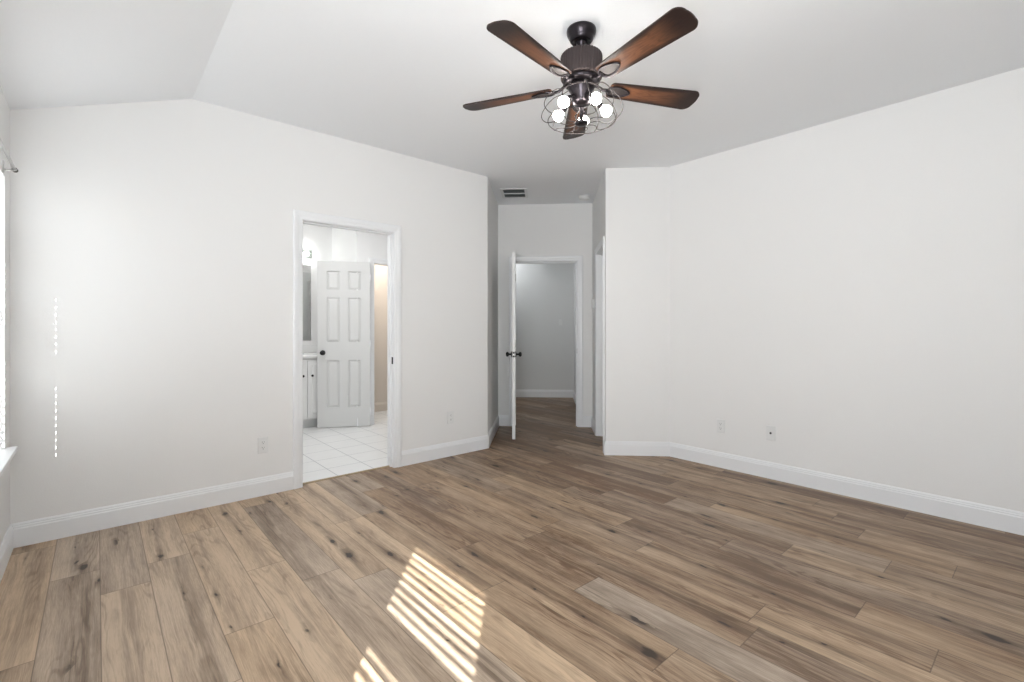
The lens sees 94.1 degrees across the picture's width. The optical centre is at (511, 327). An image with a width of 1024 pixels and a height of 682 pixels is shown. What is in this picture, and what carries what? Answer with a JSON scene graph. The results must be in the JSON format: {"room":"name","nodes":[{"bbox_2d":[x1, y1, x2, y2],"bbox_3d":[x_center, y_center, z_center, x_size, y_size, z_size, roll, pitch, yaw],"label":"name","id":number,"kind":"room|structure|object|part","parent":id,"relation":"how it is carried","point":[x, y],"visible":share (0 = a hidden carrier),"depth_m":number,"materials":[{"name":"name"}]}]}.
{"room":"empty bedroom","nodes":[
{"label":"empty bedroom","id":0,"kind":"room"},
{"bbox_2d":[0,86,9,545],"bbox_3d":[-1.369,0.015,0.903,0.160,2.438,4.440,0,0,-41],"label":"wall","id":1,"kind":"structure","parent":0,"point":[4,108],"depth_m":2.48,"materials":[{"name":"paint"}]},
{"bbox_2d":[0,524,12,582],"bbox_3d":[-1.304,1.147,0.960,0.014,0.133,4.440,0,0,-41],"label":"baseboard","id":2,"kind":"structure","parent":1,"relation":"attached to","point":[6,548],"depth_m":2.43,"materials":[{"name":"white wood"}]},
{"bbox_2d":[0,446,17,476],"bbox_3d":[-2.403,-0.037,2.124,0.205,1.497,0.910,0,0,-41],"label":"window sill","id":3,"kind":"structure","parent":1,"relation":"attached to","point":[6,455],"depth_m":2.34,"materials":[{"name":"white plastic"}]},
{"bbox_2d":[0,138,17,172],"bbox_3d":[-2.253,-0.821,2.079,0.053,0.060,1.075,0,0,-41],"label":"curtain rod","id":4,"kind":"object","parent":1,"relation":"attached to","point":[15,170],"visible":1,"depth_m":2.36,"materials":[{"name":"silver metal"}]},
{"bbox_2d":[0,0,233,109],"bbox_3d":[-1.052,-1.385,1.179,1.003,0.487,4.680,0,0,-41],"label":"ceiling","id":5,"kind":"structure","parent":0,"point":[54,53],"depth_m":2.33,"materials":[{"name":"paint"}]},
{"bbox_2d":[10,99,486,523],"bbox_3d":[-1.545,-0.147,3.769,3.340,2.763,0.115,0,0,-41],"label":"wall","id":6,"kind":"structure","parent":0,"point":[151,242],"depth_m":3.15,"materials":[{"name":"paint"}]},
{"bbox_2d":[11,471,293,547],"bbox_3d":[-2.205,1.147,3.109,1.478,0.133,0.014,0,0,-41],"label":"baseboard","id":7,"kind":"structure","parent":6,"relation":"attached to","point":[30,532],"depth_m":3.00,"materials":[{"name":"white wood"}]},
{"bbox_2d":[258,437,267,453],"bbox_3d":[-1.806,0.850,3.461,0.070,0.115,0.008,0,0,-41],"label":"wall outlet","id":8,"kind":"object","parent":6,"relation":"attached to","point":[262,441],"visible":1,"depth_m":3.46,"materials":[{"name":"white plastic"}]},
{"bbox_2d":[303,465,389,484],"bbox_3d":[-1.356,1.211,3.943,0.753,0.010,0.024,0,0,-41],"label":"trim","id":9,"kind":"structure","parent":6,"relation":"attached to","point":[387,465],"depth_m":3.93,"materials":[{"name":"brown wood"}]},
{"bbox_2d":[293,209,400,488],"bbox_3d":[-1.352,0.160,3.938,0.897,2.108,0.151,0,0,-41],"label":"door frame","id":10,"kind":"structure","parent":6,"relation":"attached to","point":[393,232],"depth_m":4.00,"materials":[{"name":"white wood"}]},
{"bbox_2d":[401,435,488,466],"bbox_3d":[-0.605,1.147,4.502,0.971,0.133,0.014,0,0,-41],"label":"baseboard","id":11,"kind":"structure","parent":6,"relation":"attached to","point":[427,453],"depth_m":4.46,"materials":[{"name":"white wood"}]},
{"bbox_2d":[447,411,453,423],"bbox_3d":[-0.581,0.848,4.527,0.070,0.115,0.008,0,0,-41],"label":"wall outlet","id":12,"kind":"object","parent":6,"relation":"attached to","point":[450,415],"visible":1,"depth_m":4.52,"materials":[{"name":"white plastic"}]},
{"bbox_2d":[332,228,352,261],"bbox_3d":[-2.206,-0.147,6.290,0.115,2.763,0.815,0,0,-41],"label":"wall","id":13,"kind":"structure","parent":0,"point":[342,239],"depth_m":6.20,"materials":[{"name":"white paint"}]},
{"bbox_2d":[303,224,386,402],"bbox_3d":[-2.680,-0.147,6.352,2.500,2.763,0.100,0,0,-41],"label":"wall","id":14,"kind":"structure","parent":0,"point":[380,272],"depth_m":6.89,"materials":[{"name":"beige paint"}]},
{"bbox_2d":[303,265,310,340],"bbox_3d":[-3.000,-0.331,6.000,0.917,0.990,0.006,0,0,-41],"label":"mirror","id":15,"kind":"object","parent":14,"relation":"attached to","point":[306,268],"visible":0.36,"depth_m":6.26,"materials":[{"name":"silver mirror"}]},
{"bbox_2d":[303,251,311,257],"bbox_3d":[-2.922,-0.964,5.974,0.840,0.115,0.147,0,0,-41],"label":"vanity light","id":16,"kind":"object","parent":14,"relation":"attached to","point":[306,254],"visible":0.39,"depth_m":6.23,"materials":[{"name":"white glass"}]},
{"bbox_2d":[303,345,316,352],"bbox_3d":[-2.917,0.277,6.061,1.160,0.105,0.023,0,0,-41],"label":"backsplash","id":17,"kind":"structure","parent":14,"relation":"attached to","point":[306,348],"depth_m":6.27,"materials":[{"name":"white"}]},
{"bbox_2d":[374,402,386,411],"bbox_3d":[-2.067,1.147,6.809,0.775,0.133,0.014,0,0,-41],"label":"baseboard","id":18,"kind":"structure","parent":14,"relation":"attached to","point":[380,406],"depth_m":6.93,"materials":[{"name":"beige paint"}]},
{"bbox_2d":[353,231,386,406],"bbox_3d":[-1.571,-0.147,6.227,0.990,2.763,0.115,0,0,-41],"label":"wall","id":19,"kind":"structure","parent":0,"point":[366,245],"depth_m":5.96,"materials":[{"name":"white paint"}]},
{"bbox_2d":[317,261,370,427],"bbox_3d":[-2.048,0.197,5.834,0.620,2.015,0.169,0,0,-14],"label":"door","id":20,"kind":"structure","parent":19,"relation":"in","point":[343,319],"depth_m":5.82,"materials":[{"name":"white wood"}]},
{"bbox_3d":[-2.173,-0.576,5.804,0.152,0.230,0.025,0,0,-13],"label":"panel","id":21,"kind":"part","parent":20,"relation":"part of","materials":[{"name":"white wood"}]},
{"bbox_3d":[-2.173,-0.099,5.804,0.152,0.545,0.025,0,0,-13],"label":"panel","id":22,"kind":"part","parent":20,"relation":"part of","materials":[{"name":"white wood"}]},
{"bbox_3d":[-2.173,0.679,5.804,0.152,0.580,0.025,0,0,-13],"label":"panel","id":23,"kind":"part","parent":20,"relation":"part of","materials":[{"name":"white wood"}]},
{"bbox_3d":[-1.932,-0.576,5.862,0.152,0.230,0.025,0,0,-13],"label":"panel","id":24,"kind":"part","parent":20,"relation":"part of","materials":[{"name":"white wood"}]},
{"bbox_3d":[-1.932,-0.099,5.862,0.152,0.545,0.025,0,0,-13],"label":"panel","id":25,"kind":"part","parent":20,"relation":"part of","materials":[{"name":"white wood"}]},
{"bbox_3d":[-1.932,0.679,5.862,0.152,0.580,0.025,0,0,-13],"label":"panel","id":26,"kind":"part","parent":20,"relation":"part of","materials":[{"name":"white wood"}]},
{"bbox_2d":[369,257,386,424],"bbox_3d":[-1.561,0.166,6.224,0.684,2.097,0.134,0,0,-41],"label":"door frame","id":27,"kind":"structure","parent":19,"relation":"attached to","point":[373,261],"depth_m":5.98,"materials":[{"name":"white wood"}]},
{"bbox_2d":[487,177,497,434],"bbox_3d":[-0.268,-0.147,5.378,0.115,2.763,1.106,0,0,4],"label":"wall","id":28,"kind":"structure","parent":0,"point":[492,205],"depth_m":5.29,"materials":[{"name":"paint"}]},
{"bbox_2d":[488,415,498,446],"bbox_3d":[-0.203,1.147,5.371,0.014,0.133,1.112,0,0,4],"label":"baseboard","id":29,"kind":"structure","parent":28,"relation":"attached to","point":[494,428],"depth_m":5.26,"materials":[{"name":"white wood"}]},
{"bbox_2d":[0,397,1023,681],"bbox_3d":[0.316,1.272,4.678,7.380,0.124,8.160,0,0,-41],"label":"floor","id":30,"kind":"structure","parent":0,"point":[541,554],"depth_m":2.28,"materials":[{"name":"brown wood"}]},
{"bbox_2d":[303,358,316,427],"bbox_3d":[-2.725,0.787,5.839,1.120,0.846,0.584,0,0,-41],"label":"vanity cabinet","id":31,"kind":"object","parent":30,"relation":"on","point":[309,364],"visible":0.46,"depth_m":5.75,"materials":[{"name":"white wood"}]},
{"bbox_3d":[-2.586,0.739,5.621,0.327,0.700,0.025,0,0,-41],"label":"cabinet door","id":32,"kind":"part","parent":31,"relation":"part of","materials":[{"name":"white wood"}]},
{"bbox_2d":[303,345,316,358],"bbox_3d":[-2.735,0.294,5.851,1.160,0.140,0.578,0,0,-41],"label":"countertop","id":33,"kind":"structure","parent":31,"relation":"on","point":[309,351],"depth_m":6.24,"materials":[{"name":"white"}]},
{"bbox_3d":[-2.304,0.739,5.867,0.409,0.700,0.025,0,0,-41],"label":"cabinet door","id":34,"kind":"part","parent":31,"relation":"part of","materials":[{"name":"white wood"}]},
{"bbox_2d":[498,203,591,415],"bbox_3d":[0.271,-0.147,5.953,1.680,2.763,0.115,0,0,4],"label":"wall","id":35,"kind":"structure","parent":0,"point":[524,229],"depth_m":5.89,"materials":[{"name":"paint"}]},
{"bbox_2d":[499,415,508,425],"bbox_3d":[-0.105,1.147,5.914,0.135,0.133,0.014,0,0,4],"label":"baseboard","id":36,"kind":"structure","parent":35,"relation":"attached to","point":[503,419],"depth_m":5.91,"materials":[{"name":"white wood"}]},
{"bbox_2d":[506,252,521,438],"bbox_3d":[0.021,0.190,5.529,0.173,2.025,0.774,0,0,0],"label":"door","id":37,"kind":"structure","parent":35,"relation":"in","point":[513,353],"depth_m":5.15,"materials":[{"name":"white wood"}]},
{"bbox_2d":[509,256,582,426],"bbox_3d":[0.420,0.163,5.943,0.910,2.102,0.151,0,0,4],"label":"door frame","id":38,"kind":"structure","parent":35,"relation":"attached to","point":[578,260],"depth_m":5.86,"materials":[{"name":"white wood"}]},
{"bbox_2d":[583,416,591,426],"bbox_3d":[0.927,1.147,5.843,0.115,0.133,0.014,0,0,4],"label":"baseboard","id":39,"kind":"structure","parent":35,"relation":"attached to","point":[586,419],"depth_m":5.84,"materials":[{"name":"white wood"}]},
{"bbox_2d":[516,263,573,389],"bbox_3d":[0.331,-0.147,8.427,1.700,2.763,0.100,0,0,4],"label":"wall","id":40,"kind":"structure","parent":0,"point":[544,291],"depth_m":8.36,"materials":[{"name":"white paint"}]},
{"bbox_2d":[516,389,572,397],"bbox_3d":[0.337,1.147,8.369,1.480,0.133,0.014,0,0,4],"label":"baseboard","id":41,"kind":"structure","parent":40,"relation":"attached to","point":[519,392],"depth_m":8.35,"materials":[{"name":"white wood"}]},
{"bbox_2d":[574,263,575,393],"bbox_3d":[1.044,-0.147,7.143,0.100,2.763,2.365,0,0,4],"label":"wall","id":42,"kind":"structure","parent":0,"point":[574,263],"depth_m":7.82,"materials":[{"name":"white paint"}]},
{"bbox_2d":[592,171,604,419],"bbox_3d":[1.000,-0.147,5.227,0.115,2.763,1.233,0,0,4],"label":"wall","id":43,"kind":"structure","parent":0,"point":[598,207],"depth_m":5.59,"materials":[{"name":"paint"}]},
{"bbox_2d":[591,416,594,433],"bbox_3d":[0.964,1.147,5.639,0.014,0.133,0.415,0,0,4],"label":"baseboard","id":44,"kind":"structure","parent":43,"relation":"attached to","point":[592,419],"depth_m":5.63,"materials":[{"name":"white wood"}]},
{"bbox_2d":[592,298,594,308],"bbox_3d":[0.958,-0.286,5.637,0.026,0.120,0.110,0,0,4],"label":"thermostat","id":45,"kind":"object","parent":43,"relation":"attached to","point":[593,300],"visible":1,"depth_m":5.59,"materials":[{"name":"white plastic"}]},
{"bbox_2d":[595,236,604,441],"bbox_3d":[0.986,0.160,5.027,0.151,2.108,0.803,0,0,4],"label":"door frame","id":46,"kind":"structure","parent":43,"relation":"attached to","point":[600,249],"depth_m":5.35,"materials":[{"name":"white wood"}]},
{"bbox_2d":[193,0,1023,204],"bbox_3d":[0.651,-1.579,5.102,6.717,0.100,8.360,0,0,-41],"label":"ceiling","id":47,"kind":"structure","parent":0,"point":[398,76],"depth_m":2.85,"materials":[{"name":"paint"}]},
{"bbox_2d":[500,188,527,197],"bbox_3d":[0.027,-1.523,5.396,0.300,0.012,0.370,0,0,4],"label":"ceiling vent","id":48,"kind":"object","parent":47,"relation":"in","point":[505,192],"visible":1,"depth_m":5.38,"materials":[{"name":"white metal"}]},
{"bbox_2d":[463,7,698,139],"bbox_3d":[0.354,-1.284,2.413,1.269,0.490,1.269,0,0,-41],"label":"ceiling fan","id":49,"kind":"object","parent":47,"relation":"hanging from","point":[581,68],"visible":1,"depth_m":2.36,"materials":[{"name":"brown wood"}]},
{"bbox_3d":[-0.025,-1.241,2.601,0.514,0.007,0.145,0,12,22],"label":"blade","id":50,"kind":"part","parent":49,"relation":"part of","materials":[{"name":"brown wood"}]},
{"bbox_3d":[0.094,-1.241,2.134,0.145,0.007,0.514,15,10,39],"label":"blade","id":51,"kind":"part","parent":49,"relation":"part of","materials":[{"name":"brown wood"}]},
{"bbox_3d":[0.244,-1.119,2.515,0.059,0.059,0.061,0,0,-41],"label":"light bulb","id":52,"kind":"part","parent":49,"relation":"part of","materials":[{"name":"white glass"}]},
{"bbox_3d":[0.225,-1.236,2.292,0.061,0.003,0.110,16,10,39],"label":"bracket plate","id":53,"kind":"part","parent":49,"relation":"part of","materials":[{"name":"metal"}]},
{"bbox_3d":[0.259,-1.119,2.365,0.062,0.059,0.058,0,0,-41],"label":"light bulb","id":54,"kind":"part","parent":49,"relation":"part of","materials":[{"name":"white glass"}]},
{"bbox_2d":[566,93,575,101],"bbox_3d":[0.296,-1.157,2.397,0.073,0.060,0.030,0,0,-41],"label":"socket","id":55,"kind":"object","parent":49,"relation":"attached to","point":[572,97],"depth_m":2.39,"materials":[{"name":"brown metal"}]},
{"bbox_3d":[0.383,-1.241,2.858,0.145,0.007,0.514,-12,-1,4],"label":"blade","id":56,"kind":"part","parent":49,"relation":"part of","materials":[{"name":"brown wood"}]},
{"bbox_3d":[0.406,-1.119,2.329,0.059,0.059,0.061,0,0,-41],"label":"light bulb","id":57,"kind":"part","parent":49,"relation":"part of","materials":[{"name":"white glass"}]},
{"bbox_3d":[0.488,-1.119,2.460,0.060,0.059,0.057,0,0,-41],"label":"light bulb","id":58,"kind":"part","parent":49,"relation":"part of","materials":[{"name":"white glass"}]},
{"bbox_3d":[0.465,-1.236,2.275,0.061,0.003,0.110,14,-7,-31],"label":"bracket plate","id":59,"kind":"part","parent":49,"relation":"part of","materials":[{"name":"metal"}]},
{"bbox_3d":[0.555,-1.236,2.499,0.110,0.003,0.061,0,-12,-14],"label":"bracket plate","id":60,"kind":"part","parent":49,"relation":"part of","materials":[{"name":"brown metal"}]},
{"bbox_3d":[0.575,-1.241,2.102,0.145,0.007,0.514,14,-7,-31],"label":"blade","id":61,"kind":"part","parent":49,"relation":"part of","materials":[{"name":"brown wood"}]},
{"bbox_3d":[0.754,-1.241,2.550,0.514,0.007,0.145,0,-12,-14],"label":"blade","id":62,"kind":"part","parent":49,"relation":"part of","materials":[{"name":"brown wood"}]},
{"bbox_2d":[578,195,589,200],"bbox_3d":[0.839,-1.508,5.540,0.136,0.043,0.136,0,0,-41],"label":"smoke detector","id":63,"kind":"object","parent":47,"relation":"attached to","point":[581,197],"visible":1,"depth_m":5.50,"materials":[{"name":"white plastic"}]},
{"bbox_2d":[604,167,669,441],"bbox_3d":[1.200,-0.147,4.603,0.601,2.763,0.115,0,0,4],"label":"wall","id":64,"kind":"structure","parent":0,"point":[637,200],"depth_m":4.54,"materials":[{"name":"paint"}]},
{"bbox_2d":[604,441,669,455],"bbox_3d":[1.189,1.147,4.539,0.615,0.133,0.014,0,0,4],"label":"baseboard","id":65,"kind":"structure","parent":64,"relation":"attached to","point":[624,448],"depth_m":4.53,"materials":[{"name":"white wood"}]},
{"bbox_2d":[670,67,1023,511],"bbox_3d":[2.531,-0.147,3.424,0.115,2.763,3.120,0,0,-41],"label":"wall","id":66,"kind":"structure","parent":0,"point":[852,287],"depth_m":3.39,"materials":[{"name":"paint"}]},
{"bbox_2d":[717,419,724,432],"bbox_3d":[1.817,0.853,4.151,0.008,0.115,0.070,0,0,-41],"label":"wall outlet","id":67,"kind":"object","parent":66,"relation":"attached to","point":[720,423],"visible":1,"depth_m":4.15,"materials":[{"name":"white plastic"}]},
{"bbox_2d":[766,425,775,440],"bbox_3d":[2.081,0.847,3.840,0.017,0.118,0.074,0,0,-41],"label":"cable plate","id":68,"kind":"object","parent":66,"relation":"attached to","point":[770,430],"visible":1,"depth_m":3.84,"materials":[{"name":"white plastic"}]},
{"bbox_2d":[669,442,1023,535],"bbox_3d":[2.499,1.147,3.363,0.014,0.133,3.070,0,0,-41],"label":"baseboard","id":69,"kind":"structure","parent":66,"relation":"attached to","point":[1011,521],"depth_m":3.35,"materials":[{"name":"white wood"}]}
]}

